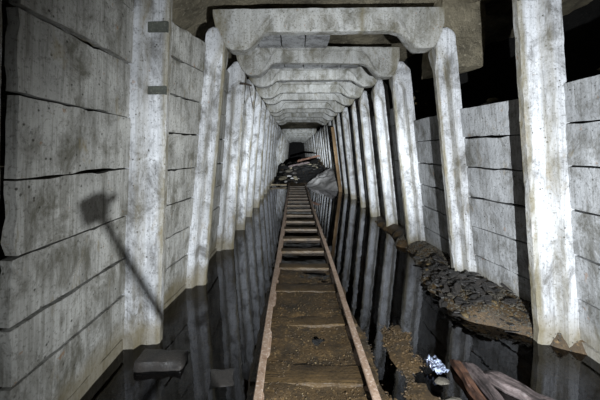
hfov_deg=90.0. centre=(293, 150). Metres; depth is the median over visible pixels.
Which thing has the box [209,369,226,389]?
block
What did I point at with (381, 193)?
slab
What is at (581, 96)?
slab
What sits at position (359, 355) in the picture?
steel rail
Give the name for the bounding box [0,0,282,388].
wall
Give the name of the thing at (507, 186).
slab
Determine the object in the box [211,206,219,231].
slab
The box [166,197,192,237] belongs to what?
slab
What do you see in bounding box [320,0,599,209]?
wall
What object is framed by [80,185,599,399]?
water surface
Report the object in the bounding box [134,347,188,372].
concrete block
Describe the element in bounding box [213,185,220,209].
slab
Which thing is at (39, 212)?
slab
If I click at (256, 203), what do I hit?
concrete post
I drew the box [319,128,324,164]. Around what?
concrete post
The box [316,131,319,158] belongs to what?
concrete post
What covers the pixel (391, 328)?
gravel
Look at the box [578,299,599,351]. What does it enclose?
slab
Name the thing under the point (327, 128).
concrete post
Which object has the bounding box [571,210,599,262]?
slab
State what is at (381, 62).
roof beam
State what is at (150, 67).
concrete post
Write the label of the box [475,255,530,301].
slab
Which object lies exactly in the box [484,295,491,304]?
fragment
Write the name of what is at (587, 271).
slab
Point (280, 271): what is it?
gravel
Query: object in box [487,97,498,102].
loose stone
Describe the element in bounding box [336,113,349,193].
concrete post
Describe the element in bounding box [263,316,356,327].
sleeper
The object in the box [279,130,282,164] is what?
concrete post
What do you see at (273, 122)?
concrete post
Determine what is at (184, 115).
slab
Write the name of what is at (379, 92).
concrete post
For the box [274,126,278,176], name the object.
concrete post
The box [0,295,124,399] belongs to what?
slab
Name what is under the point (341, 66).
roof slab
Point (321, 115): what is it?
roof beam
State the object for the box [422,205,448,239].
slab
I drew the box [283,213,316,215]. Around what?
sleeper
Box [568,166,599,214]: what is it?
slab
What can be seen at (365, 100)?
concrete post
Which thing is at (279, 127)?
concrete post
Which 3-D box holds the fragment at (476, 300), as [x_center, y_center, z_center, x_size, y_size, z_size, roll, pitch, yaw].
[1.809,1.470,2.958,0.093,0.054,0.107,0,0,-41]
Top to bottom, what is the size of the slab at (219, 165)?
0.362 m
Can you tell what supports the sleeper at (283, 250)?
on the ground
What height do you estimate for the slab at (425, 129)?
0.349 m
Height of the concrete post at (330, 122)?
3.363 m
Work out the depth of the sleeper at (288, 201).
9.63 m
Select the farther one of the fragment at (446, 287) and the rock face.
the rock face
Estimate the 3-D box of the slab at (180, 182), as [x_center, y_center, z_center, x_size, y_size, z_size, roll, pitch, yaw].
[-1.297,0.374,3.160,0.103,0.366,1.140,0,0,9]
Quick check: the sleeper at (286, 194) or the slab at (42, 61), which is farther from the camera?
the sleeper at (286, 194)
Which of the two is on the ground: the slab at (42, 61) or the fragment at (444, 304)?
the fragment at (444, 304)
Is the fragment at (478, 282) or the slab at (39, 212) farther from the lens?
the fragment at (478, 282)
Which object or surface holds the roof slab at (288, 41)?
on the roof beam at (381, 62)
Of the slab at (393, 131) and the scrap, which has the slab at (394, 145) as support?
the slab at (393, 131)
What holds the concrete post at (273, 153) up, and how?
on the ground
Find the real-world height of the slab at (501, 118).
0.348 m
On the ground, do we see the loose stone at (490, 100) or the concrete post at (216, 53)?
the concrete post at (216, 53)
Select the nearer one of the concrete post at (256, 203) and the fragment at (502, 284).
the fragment at (502, 284)
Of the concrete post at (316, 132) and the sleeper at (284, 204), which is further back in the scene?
the concrete post at (316, 132)
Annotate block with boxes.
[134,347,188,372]
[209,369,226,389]
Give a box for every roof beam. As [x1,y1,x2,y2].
[212,7,443,54]
[236,46,399,79]
[249,67,376,88]
[256,82,363,99]
[263,93,354,105]
[266,101,344,112]
[270,109,337,116]
[273,113,333,120]
[275,117,328,122]
[277,120,326,124]
[282,129,316,133]
[284,132,313,134]
[285,133,311,135]
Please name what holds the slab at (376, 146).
on the slab at (378, 164)
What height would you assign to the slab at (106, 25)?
0.434 m
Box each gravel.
[266,271,365,399]
[267,278,350,399]
[364,323,440,399]
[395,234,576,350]
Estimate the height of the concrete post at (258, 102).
3.412 m
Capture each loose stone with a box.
[278,176,287,179]
[434,377,449,384]
[445,396,461,399]
[460,311,468,317]
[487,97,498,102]
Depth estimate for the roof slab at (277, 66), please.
6.02 m
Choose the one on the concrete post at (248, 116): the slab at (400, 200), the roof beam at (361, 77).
the roof beam at (361, 77)
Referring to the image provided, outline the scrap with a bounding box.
[425,354,448,374]
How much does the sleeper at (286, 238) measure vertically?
0.127 m
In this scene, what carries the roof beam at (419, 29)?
on the concrete post at (216, 53)
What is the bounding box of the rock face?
[424,0,485,77]
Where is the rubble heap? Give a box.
[274,159,323,183]
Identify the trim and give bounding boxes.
[413,94,516,117]
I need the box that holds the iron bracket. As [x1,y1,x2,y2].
[240,83,253,108]
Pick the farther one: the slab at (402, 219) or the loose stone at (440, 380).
the slab at (402, 219)
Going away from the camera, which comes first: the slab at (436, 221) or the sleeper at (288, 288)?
the sleeper at (288, 288)
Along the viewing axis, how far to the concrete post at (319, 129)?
20.68 m
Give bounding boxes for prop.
[331,127,341,191]
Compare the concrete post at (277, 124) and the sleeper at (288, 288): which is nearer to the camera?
the sleeper at (288, 288)
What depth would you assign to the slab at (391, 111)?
6.06 m
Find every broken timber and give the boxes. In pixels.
[297,155,320,161]
[450,357,486,399]
[462,360,504,399]
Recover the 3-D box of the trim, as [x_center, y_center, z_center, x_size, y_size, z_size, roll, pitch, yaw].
[3.380,-0.817,2.900,2.040,0.971,7.000,0,0,0]
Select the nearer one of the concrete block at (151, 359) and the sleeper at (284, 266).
the concrete block at (151, 359)
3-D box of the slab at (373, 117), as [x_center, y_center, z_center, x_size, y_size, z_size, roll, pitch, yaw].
[1.984,-0.681,6.930,0.098,0.339,1.230,0,0,-1]
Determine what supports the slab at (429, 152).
on the slab at (429, 174)
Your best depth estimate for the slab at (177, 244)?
3.32 m
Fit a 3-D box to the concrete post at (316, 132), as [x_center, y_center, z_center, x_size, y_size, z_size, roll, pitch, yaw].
[1.939,0.182,23.310,0.604,3.354,0.295,0,0,0]
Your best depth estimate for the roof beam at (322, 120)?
14.15 m
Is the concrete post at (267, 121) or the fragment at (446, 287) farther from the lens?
the concrete post at (267, 121)
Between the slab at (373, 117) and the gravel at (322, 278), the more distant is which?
the slab at (373, 117)
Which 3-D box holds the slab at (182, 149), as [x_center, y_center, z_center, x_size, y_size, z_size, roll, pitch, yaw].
[-1.264,0.004,3.157,0.108,0.386,1.145,0,0,9]
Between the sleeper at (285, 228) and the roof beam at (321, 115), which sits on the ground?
the sleeper at (285, 228)
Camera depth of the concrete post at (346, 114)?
10.23 m
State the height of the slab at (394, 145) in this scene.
0.349 m
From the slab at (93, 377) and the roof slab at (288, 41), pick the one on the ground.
the slab at (93, 377)
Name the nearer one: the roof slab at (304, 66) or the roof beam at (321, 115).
the roof slab at (304, 66)
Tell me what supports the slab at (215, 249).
on the ground
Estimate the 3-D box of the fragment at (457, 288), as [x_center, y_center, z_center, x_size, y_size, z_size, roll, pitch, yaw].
[1.736,1.451,3.186,0.065,0.064,0.168,0,0,34]
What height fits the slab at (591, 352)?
0.335 m
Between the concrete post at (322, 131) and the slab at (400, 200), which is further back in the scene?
the concrete post at (322, 131)
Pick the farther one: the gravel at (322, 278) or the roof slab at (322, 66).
the roof slab at (322, 66)
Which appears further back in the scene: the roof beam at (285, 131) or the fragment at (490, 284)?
the roof beam at (285, 131)
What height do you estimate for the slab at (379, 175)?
0.348 m
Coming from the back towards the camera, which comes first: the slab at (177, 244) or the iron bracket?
the iron bracket
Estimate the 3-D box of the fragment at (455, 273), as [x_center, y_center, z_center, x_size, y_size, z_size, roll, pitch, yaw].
[1.849,1.422,3.458,0.148,0.067,0.080,0,0,-11]
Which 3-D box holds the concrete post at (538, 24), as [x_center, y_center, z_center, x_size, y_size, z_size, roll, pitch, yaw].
[2.143,-0.045,2.597,0.561,3.821,0.273,0,0,0]
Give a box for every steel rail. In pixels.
[253,183,289,399]
[304,183,380,399]
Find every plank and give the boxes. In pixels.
[288,162,309,166]
[481,368,558,399]
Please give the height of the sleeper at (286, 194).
0.129 m
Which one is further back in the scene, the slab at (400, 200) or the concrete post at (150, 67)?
the slab at (400, 200)
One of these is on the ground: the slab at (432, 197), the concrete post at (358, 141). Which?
the concrete post at (358, 141)
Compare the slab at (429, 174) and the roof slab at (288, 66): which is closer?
the slab at (429, 174)
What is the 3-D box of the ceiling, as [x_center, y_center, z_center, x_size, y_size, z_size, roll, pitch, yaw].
[1.700,-2.422,25.550,6.600,1.038,52.900,0,0,0]
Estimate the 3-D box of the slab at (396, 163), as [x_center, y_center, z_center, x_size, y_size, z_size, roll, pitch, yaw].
[2.101,0.370,5.689,0.099,0.348,1.235,0,0,1]
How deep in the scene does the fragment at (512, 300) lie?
2.92 m
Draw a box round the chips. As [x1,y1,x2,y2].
[400,235,561,348]
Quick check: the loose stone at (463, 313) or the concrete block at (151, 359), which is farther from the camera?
the loose stone at (463, 313)
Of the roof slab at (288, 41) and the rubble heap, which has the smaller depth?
the roof slab at (288, 41)
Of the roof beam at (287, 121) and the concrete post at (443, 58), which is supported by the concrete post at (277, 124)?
the roof beam at (287, 121)
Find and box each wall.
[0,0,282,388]
[288,142,304,160]
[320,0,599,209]
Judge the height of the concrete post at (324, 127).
3.364 m
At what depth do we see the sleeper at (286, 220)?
6.89 m
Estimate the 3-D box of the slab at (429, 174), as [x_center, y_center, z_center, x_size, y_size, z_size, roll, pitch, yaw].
[2.094,0.368,4.400,0.103,0.344,1.332,0,0,0]
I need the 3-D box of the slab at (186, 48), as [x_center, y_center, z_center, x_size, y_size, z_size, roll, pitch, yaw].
[-1.205,-1.121,3.154,0.110,0.349,1.151,0,0,13]
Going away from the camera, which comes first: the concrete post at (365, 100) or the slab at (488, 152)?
the slab at (488, 152)
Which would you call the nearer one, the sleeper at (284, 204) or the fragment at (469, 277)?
the fragment at (469, 277)
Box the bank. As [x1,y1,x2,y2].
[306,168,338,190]
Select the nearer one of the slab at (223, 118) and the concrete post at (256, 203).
the slab at (223, 118)
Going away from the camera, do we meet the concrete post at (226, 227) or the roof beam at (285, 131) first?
the concrete post at (226, 227)
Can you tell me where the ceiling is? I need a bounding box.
[222,0,592,131]
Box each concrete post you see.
[0,0,1,157]
[122,0,172,350]
[185,27,228,287]
[216,61,246,250]
[235,79,255,229]
[246,91,261,216]
[253,100,266,207]
[260,107,270,198]
[264,115,272,193]
[268,116,274,188]
[270,121,276,185]
[273,124,277,180]
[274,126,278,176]
[277,127,280,170]
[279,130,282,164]
[313,134,316,158]
[315,132,318,158]
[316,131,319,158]
[318,129,321,161]
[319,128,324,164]
[321,126,326,166]
[323,125,329,168]
[326,122,332,167]
[328,121,335,173]
[332,116,343,188]
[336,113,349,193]
[341,107,359,199]
[351,99,368,207]
[358,91,382,216]
[371,80,399,225]
[389,61,424,246]
[428,28,476,273]
[512,0,579,345]
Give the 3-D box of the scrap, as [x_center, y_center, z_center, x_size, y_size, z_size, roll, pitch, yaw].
[1.069,1.594,2.252,0.129,0.089,0.142,0,0,-23]
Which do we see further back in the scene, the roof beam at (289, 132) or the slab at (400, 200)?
the roof beam at (289, 132)
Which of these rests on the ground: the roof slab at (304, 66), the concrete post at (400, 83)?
the concrete post at (400, 83)
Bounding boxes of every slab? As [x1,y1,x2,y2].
[0,216,125,327]
[0,259,125,386]
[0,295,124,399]
[2,168,128,255]
[4,7,129,117]
[4,95,130,179]
[9,0,133,63]
[67,339,122,399]
[121,0,133,9]
[163,284,185,309]
[164,254,187,302]
[165,226,189,268]
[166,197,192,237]
[167,133,198,169]
[167,167,195,204]
[169,95,201,134]
[170,58,203,102]
[171,22,205,71]
[209,226,217,254]
[209,248,216,259]
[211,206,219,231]
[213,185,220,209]
[215,163,222,186]
[218,140,224,162]
[220,114,225,138]
[222,92,226,115]
[224,69,229,93]
[259,35,281,47]
[270,64,284,68]
[281,35,304,47]
[285,64,302,68]
[303,65,321,68]
[305,35,329,47]
[321,65,340,68]
[339,65,358,68]
[372,116,375,129]
[375,145,378,158]
[377,159,379,172]
[378,173,381,186]
[380,187,382,201]
[381,201,384,216]
[389,108,394,125]
[391,126,396,142]
[392,143,398,160]
[394,160,400,178]
[396,178,401,195]
[398,194,403,212]
[399,211,404,226]
[413,116,438,141]
[416,140,441,164]
[418,163,443,189]
[420,184,445,213]
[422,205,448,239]
[424,227,449,256]
[460,99,520,136]
[464,136,522,169]
[467,167,524,205]
[468,197,527,242]
[471,226,529,278]
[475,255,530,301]
[564,74,599,121]
[565,121,599,166]
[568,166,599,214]
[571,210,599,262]
[575,255,599,308]
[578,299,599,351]
[581,342,599,363]
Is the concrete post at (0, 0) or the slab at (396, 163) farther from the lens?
the slab at (396, 163)
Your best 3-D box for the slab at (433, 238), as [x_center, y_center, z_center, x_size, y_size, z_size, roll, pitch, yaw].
[2.192,1.419,4.401,0.097,0.348,1.331,0,0,0]
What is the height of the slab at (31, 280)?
0.344 m
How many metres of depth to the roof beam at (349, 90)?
7.46 m
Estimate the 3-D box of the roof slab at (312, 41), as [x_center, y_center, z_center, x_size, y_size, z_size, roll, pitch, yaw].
[0.362,-1.730,4.399,0.359,0.068,1.330,0,0,0]
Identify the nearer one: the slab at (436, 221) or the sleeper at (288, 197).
the slab at (436, 221)
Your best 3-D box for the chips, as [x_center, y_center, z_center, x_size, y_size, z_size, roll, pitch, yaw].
[1.945,1.620,3.917,0.825,0.332,2.979,0,0,0]
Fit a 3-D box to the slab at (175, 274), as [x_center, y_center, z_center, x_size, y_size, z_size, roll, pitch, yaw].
[-1.365,1.414,3.160,0.098,0.360,1.130,0,0,6]
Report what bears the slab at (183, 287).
on the ground
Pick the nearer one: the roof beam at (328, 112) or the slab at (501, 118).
the slab at (501, 118)
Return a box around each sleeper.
[250,364,379,388]
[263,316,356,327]
[269,283,336,292]
[272,263,330,270]
[276,248,330,253]
[279,236,325,240]
[280,227,322,230]
[282,219,315,222]
[283,208,315,210]
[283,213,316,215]
[284,204,310,205]
[285,197,308,198]
[285,200,312,202]
[286,194,307,195]
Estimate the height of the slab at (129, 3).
0.385 m
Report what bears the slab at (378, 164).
on the slab at (379, 175)
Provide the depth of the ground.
2.62 m
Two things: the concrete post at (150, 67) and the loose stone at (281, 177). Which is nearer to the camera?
the concrete post at (150, 67)
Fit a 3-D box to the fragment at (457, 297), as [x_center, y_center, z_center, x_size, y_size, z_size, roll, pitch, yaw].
[1.683,1.528,3.069,0.068,0.040,0.139,0,0,41]
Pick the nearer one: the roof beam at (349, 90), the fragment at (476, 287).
the fragment at (476, 287)
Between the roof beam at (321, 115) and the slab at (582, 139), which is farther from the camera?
the roof beam at (321, 115)
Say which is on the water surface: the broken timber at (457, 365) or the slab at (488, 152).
the broken timber at (457, 365)
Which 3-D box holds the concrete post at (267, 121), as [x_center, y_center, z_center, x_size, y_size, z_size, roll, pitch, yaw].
[-1.091,0.207,10.270,0.565,3.404,0.266,0,0,0]
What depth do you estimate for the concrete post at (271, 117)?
11.56 m
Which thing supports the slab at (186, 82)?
on the slab at (184, 115)
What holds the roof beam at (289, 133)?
on the concrete post at (314, 134)
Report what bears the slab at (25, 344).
on the slab at (62, 372)
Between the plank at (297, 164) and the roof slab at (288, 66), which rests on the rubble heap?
the plank at (297, 164)
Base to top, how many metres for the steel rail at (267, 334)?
0.103 m
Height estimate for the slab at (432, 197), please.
0.349 m
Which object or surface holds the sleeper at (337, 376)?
on the ground
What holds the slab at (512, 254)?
on the slab at (498, 274)
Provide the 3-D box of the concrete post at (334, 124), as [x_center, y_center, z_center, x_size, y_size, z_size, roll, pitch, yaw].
[1.952,0.187,12.976,0.586,3.365,0.258,0,0,0]
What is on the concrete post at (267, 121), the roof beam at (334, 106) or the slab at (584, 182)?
the roof beam at (334, 106)
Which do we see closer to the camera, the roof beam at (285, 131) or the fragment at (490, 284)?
the fragment at (490, 284)
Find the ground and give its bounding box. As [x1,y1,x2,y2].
[246,159,586,399]
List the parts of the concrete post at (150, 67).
anchor plate, anchor plate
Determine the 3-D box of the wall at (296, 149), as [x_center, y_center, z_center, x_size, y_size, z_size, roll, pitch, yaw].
[1.500,-0.350,51.983,7.000,5.000,0.972,0,0,0]
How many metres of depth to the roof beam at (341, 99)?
8.71 m
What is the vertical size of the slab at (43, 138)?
0.416 m
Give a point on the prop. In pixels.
(332, 128)
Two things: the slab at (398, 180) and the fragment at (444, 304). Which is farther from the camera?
the slab at (398, 180)
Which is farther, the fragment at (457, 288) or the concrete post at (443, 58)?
the concrete post at (443, 58)
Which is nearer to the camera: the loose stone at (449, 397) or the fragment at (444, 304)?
the loose stone at (449, 397)
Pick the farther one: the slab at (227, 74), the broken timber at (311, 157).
the broken timber at (311, 157)
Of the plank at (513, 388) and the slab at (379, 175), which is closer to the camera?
the plank at (513, 388)
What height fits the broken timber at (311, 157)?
0.426 m
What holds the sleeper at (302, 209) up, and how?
on the ground
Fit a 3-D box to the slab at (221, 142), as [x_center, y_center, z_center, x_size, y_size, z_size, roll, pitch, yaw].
[-1.183,0.003,4.398,0.099,0.373,1.341,0,0,-1]
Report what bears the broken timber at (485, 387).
on the water surface
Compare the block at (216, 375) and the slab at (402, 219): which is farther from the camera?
the slab at (402, 219)
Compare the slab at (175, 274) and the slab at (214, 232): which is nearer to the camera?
the slab at (175, 274)
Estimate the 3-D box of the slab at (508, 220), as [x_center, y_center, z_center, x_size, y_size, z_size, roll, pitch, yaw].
[2.215,0.719,3.160,0.106,0.345,1.137,0,0,-9]
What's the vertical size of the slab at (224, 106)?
0.372 m
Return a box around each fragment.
[441,301,447,306]
[443,284,450,291]
[448,271,458,277]
[454,282,460,292]
[454,296,462,304]
[467,276,480,280]
[469,283,482,290]
[469,293,478,299]
[470,298,484,302]
[473,279,482,285]
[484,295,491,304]
[486,282,498,287]
[501,283,512,291]
[504,298,516,303]
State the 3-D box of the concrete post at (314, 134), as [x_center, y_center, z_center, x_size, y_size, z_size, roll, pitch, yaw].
[1.958,0.179,25.906,0.702,3.345,0.268,0,0,0]
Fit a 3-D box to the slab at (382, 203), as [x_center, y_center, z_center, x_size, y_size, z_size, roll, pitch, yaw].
[2.208,1.418,6.929,0.102,0.346,1.232,0,0,-1]
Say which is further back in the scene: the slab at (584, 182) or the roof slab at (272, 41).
the roof slab at (272, 41)

